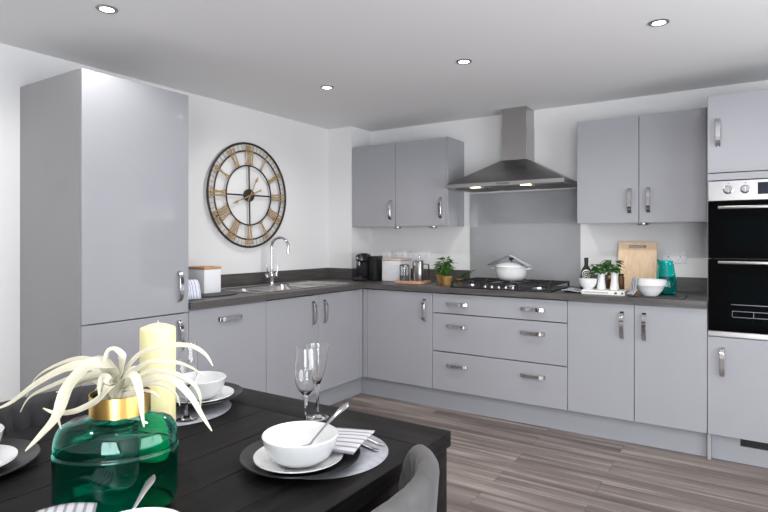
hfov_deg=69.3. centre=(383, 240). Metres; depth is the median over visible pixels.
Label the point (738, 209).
double oven
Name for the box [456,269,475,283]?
potted herb
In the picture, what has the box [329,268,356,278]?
upstand
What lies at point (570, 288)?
tea towel
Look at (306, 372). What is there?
wine glass
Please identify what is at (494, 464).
floor
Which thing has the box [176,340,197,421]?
wine glass
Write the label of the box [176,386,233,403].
plate
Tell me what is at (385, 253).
wall socket
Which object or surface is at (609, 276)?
jar
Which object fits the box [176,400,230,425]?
placemat
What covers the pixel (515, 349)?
base cabinet
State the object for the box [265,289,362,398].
base cabinet
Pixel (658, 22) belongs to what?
recessed light
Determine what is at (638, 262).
chopping board
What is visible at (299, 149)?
wall
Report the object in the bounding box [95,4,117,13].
recessed light
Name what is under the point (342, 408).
spoon
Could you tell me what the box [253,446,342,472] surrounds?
plate
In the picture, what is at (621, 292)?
book
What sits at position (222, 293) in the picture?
slate board
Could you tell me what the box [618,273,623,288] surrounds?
jar
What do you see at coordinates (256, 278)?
upstand
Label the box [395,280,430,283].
wooden tray
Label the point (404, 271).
glass canister
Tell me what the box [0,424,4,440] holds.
bowl
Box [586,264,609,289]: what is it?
vase
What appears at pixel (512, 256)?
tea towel
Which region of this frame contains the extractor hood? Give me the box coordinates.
[447,106,576,192]
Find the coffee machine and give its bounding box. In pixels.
[353,253,382,280]
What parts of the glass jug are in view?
jug handle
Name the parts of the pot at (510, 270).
lid, pot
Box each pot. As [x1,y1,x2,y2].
[436,274,442,283]
[441,276,452,285]
[491,257,531,280]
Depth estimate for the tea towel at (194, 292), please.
3.25 m
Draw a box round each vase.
[51,385,178,511]
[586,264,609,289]
[599,260,624,290]
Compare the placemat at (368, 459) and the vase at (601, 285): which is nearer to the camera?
the placemat at (368, 459)
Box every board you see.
[201,291,237,297]
[300,377,361,405]
[362,377,707,456]
[618,242,657,290]
[628,293,687,299]
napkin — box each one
[36,502,96,511]
[332,427,374,454]
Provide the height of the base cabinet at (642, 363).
0.726 m
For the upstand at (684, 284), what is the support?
on the countertop
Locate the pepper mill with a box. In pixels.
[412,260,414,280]
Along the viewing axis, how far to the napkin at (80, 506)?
0.94 m
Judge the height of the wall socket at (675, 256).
0.087 m
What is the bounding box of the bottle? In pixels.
[581,258,591,288]
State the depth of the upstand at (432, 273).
4.83 m
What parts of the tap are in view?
lever, spout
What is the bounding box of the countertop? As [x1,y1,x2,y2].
[188,278,707,309]
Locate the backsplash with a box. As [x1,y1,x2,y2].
[470,189,579,286]
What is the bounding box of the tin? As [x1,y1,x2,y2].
[188,266,220,293]
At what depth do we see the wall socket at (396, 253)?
5.05 m
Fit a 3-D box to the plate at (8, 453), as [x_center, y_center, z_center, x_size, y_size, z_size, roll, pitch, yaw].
[-0.939,0.503,1.240,0.204,0.019,0.204,0,0,33]
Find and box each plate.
[0,438,40,475]
[0,445,17,466]
[176,382,242,407]
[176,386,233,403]
[240,439,359,478]
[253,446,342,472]
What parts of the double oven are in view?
knob, control panel, trim, knob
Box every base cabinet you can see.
[187,301,265,391]
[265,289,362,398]
[363,289,437,387]
[433,293,567,409]
[568,300,707,432]
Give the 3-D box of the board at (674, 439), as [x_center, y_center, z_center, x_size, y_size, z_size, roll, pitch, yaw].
[0.857,1.194,3.934,2.484,0.147,0.018,0,0,33]
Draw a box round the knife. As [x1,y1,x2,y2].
[361,444,378,450]
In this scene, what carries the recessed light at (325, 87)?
in the ceiling
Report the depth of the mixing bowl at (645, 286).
3.38 m
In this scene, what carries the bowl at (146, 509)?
on the plate
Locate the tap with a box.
[265,236,289,284]
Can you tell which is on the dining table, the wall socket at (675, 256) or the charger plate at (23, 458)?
the charger plate at (23, 458)
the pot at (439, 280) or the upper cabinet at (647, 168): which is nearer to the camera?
the upper cabinet at (647, 168)
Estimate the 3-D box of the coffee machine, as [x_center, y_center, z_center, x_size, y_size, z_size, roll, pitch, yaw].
[-0.142,0.231,4.812,0.181,0.240,0.212,0,0,33]
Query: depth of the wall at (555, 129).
4.25 m
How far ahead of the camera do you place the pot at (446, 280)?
4.30 m
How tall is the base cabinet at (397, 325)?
0.726 m
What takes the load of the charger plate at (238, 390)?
on the placemat at (210, 412)
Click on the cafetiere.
(419, 264)
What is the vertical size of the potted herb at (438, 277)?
0.209 m
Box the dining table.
[0,388,450,511]
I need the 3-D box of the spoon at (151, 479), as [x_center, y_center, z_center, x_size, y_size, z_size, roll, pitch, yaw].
[-0.414,0.453,0.891,0.030,0.099,0.140,0,0,8]
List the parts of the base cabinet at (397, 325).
corner post, handle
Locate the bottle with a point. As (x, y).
(584, 270)
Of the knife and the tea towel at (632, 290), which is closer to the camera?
the knife
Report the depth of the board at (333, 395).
4.35 m
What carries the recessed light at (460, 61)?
in the ceiling
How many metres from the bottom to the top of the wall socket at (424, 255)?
0.085 m
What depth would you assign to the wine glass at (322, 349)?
1.61 m
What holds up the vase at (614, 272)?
on the book
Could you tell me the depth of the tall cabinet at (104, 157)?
2.81 m
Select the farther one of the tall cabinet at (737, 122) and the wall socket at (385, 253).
the wall socket at (385, 253)
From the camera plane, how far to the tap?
4.33 m
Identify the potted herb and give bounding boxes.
[433,256,457,285]
[434,258,453,283]
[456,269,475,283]
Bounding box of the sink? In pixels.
[221,281,349,300]
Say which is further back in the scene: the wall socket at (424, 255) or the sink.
the wall socket at (424, 255)
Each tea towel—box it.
[188,279,200,299]
[488,255,531,266]
[560,287,583,291]
[627,277,638,294]
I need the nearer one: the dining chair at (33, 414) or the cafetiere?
the dining chair at (33, 414)
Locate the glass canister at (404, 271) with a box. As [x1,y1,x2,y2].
[400,264,408,280]
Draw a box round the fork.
[367,438,385,445]
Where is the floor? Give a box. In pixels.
[330,393,767,511]
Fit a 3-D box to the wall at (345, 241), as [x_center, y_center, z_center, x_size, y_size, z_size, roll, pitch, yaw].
[-0.320,0.123,5.180,0.267,2.290,0.300,0,0,33]
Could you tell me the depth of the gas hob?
4.02 m
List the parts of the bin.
lid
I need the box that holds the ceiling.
[0,0,767,131]
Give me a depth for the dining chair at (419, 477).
1.06 m
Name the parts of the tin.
lid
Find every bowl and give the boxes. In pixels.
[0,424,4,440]
[122,507,177,511]
[176,371,225,400]
[262,421,337,467]
[579,278,596,288]
[637,278,666,295]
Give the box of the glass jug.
[656,259,676,294]
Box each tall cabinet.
[20,68,187,396]
[708,89,767,467]
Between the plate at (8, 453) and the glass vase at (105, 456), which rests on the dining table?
the glass vase at (105, 456)
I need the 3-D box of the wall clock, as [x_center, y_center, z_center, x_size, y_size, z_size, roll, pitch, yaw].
[-1.042,-0.345,4.280,0.044,0.811,0.811,0,0,33]
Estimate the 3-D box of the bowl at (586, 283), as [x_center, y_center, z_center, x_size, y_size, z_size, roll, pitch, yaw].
[1.356,0.290,3.694,0.118,0.070,0.118,0,0,33]
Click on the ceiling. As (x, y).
(389, 64)
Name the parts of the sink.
bowl, bowl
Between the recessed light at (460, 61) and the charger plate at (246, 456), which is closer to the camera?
the charger plate at (246, 456)
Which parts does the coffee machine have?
water tank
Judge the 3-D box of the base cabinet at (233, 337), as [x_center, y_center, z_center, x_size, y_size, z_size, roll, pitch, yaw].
[-1.173,0.755,3.532,0.642,0.726,0.599,0,0,33]
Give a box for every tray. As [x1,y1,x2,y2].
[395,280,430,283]
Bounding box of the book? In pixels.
[581,288,628,295]
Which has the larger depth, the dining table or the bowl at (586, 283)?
the bowl at (586, 283)
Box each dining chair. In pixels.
[0,384,97,435]
[371,444,438,511]
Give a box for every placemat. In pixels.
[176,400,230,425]
[303,435,387,479]
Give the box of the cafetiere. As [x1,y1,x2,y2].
[415,256,428,281]
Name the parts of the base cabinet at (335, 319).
door, handle, handle, door, corner post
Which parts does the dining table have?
leg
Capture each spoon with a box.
[131,475,155,511]
[303,403,348,445]
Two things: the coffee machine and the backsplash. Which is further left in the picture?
the coffee machine
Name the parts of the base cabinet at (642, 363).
door, handle, handle, door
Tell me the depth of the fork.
1.40 m
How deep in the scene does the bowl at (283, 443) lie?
1.28 m
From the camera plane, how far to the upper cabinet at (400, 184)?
4.67 m
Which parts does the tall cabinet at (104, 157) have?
panel, door, door, handle, handle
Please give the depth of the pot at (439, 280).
4.46 m
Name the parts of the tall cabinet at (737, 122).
handle, handle, door, door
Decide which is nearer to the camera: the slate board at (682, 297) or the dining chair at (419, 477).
the dining chair at (419, 477)
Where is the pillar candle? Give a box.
[139,320,175,420]
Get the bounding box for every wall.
[0,43,327,401]
[328,126,370,292]
[371,80,767,290]
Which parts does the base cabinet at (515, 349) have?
handle, handle, handle, drawer, drawer, drawer, handle, handle, handle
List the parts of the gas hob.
hob plate, burner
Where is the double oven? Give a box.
[708,179,767,339]
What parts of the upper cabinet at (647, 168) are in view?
door, handle, handle, door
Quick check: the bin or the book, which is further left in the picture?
the bin
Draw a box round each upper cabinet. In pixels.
[352,137,463,227]
[577,107,707,224]
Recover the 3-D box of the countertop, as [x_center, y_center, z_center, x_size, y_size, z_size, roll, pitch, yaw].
[0.294,0.370,3.585,3.043,0.038,2.296,0,0,33]
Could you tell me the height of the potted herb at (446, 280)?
0.229 m
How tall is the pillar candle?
0.325 m
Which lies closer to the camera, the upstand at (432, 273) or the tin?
the tin
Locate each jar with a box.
[607,275,610,288]
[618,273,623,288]
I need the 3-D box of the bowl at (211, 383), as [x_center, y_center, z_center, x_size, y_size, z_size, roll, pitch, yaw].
[-0.576,0.458,1.726,0.167,0.066,0.167,0,0,33]
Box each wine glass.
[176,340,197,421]
[294,346,317,420]
[305,343,328,420]
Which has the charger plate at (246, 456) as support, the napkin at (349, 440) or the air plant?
the napkin at (349, 440)
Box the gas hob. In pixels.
[450,277,569,291]
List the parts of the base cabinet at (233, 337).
handle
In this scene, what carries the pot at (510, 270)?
on the gas hob
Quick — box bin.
[382,258,410,281]
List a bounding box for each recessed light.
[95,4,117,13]
[320,85,333,89]
[456,59,471,64]
[648,18,669,26]
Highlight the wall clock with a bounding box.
[206,142,285,247]
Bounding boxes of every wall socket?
[377,250,389,257]
[393,250,405,257]
[410,251,429,259]
[663,250,685,262]
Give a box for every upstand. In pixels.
[221,268,328,287]
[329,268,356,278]
[411,268,469,280]
[580,274,707,292]
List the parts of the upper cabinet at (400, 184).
door, handle, door, handle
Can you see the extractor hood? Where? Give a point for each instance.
(517, 170)
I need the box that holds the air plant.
[0,342,212,450]
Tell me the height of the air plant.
0.168 m
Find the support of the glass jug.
on the slate board at (682, 297)

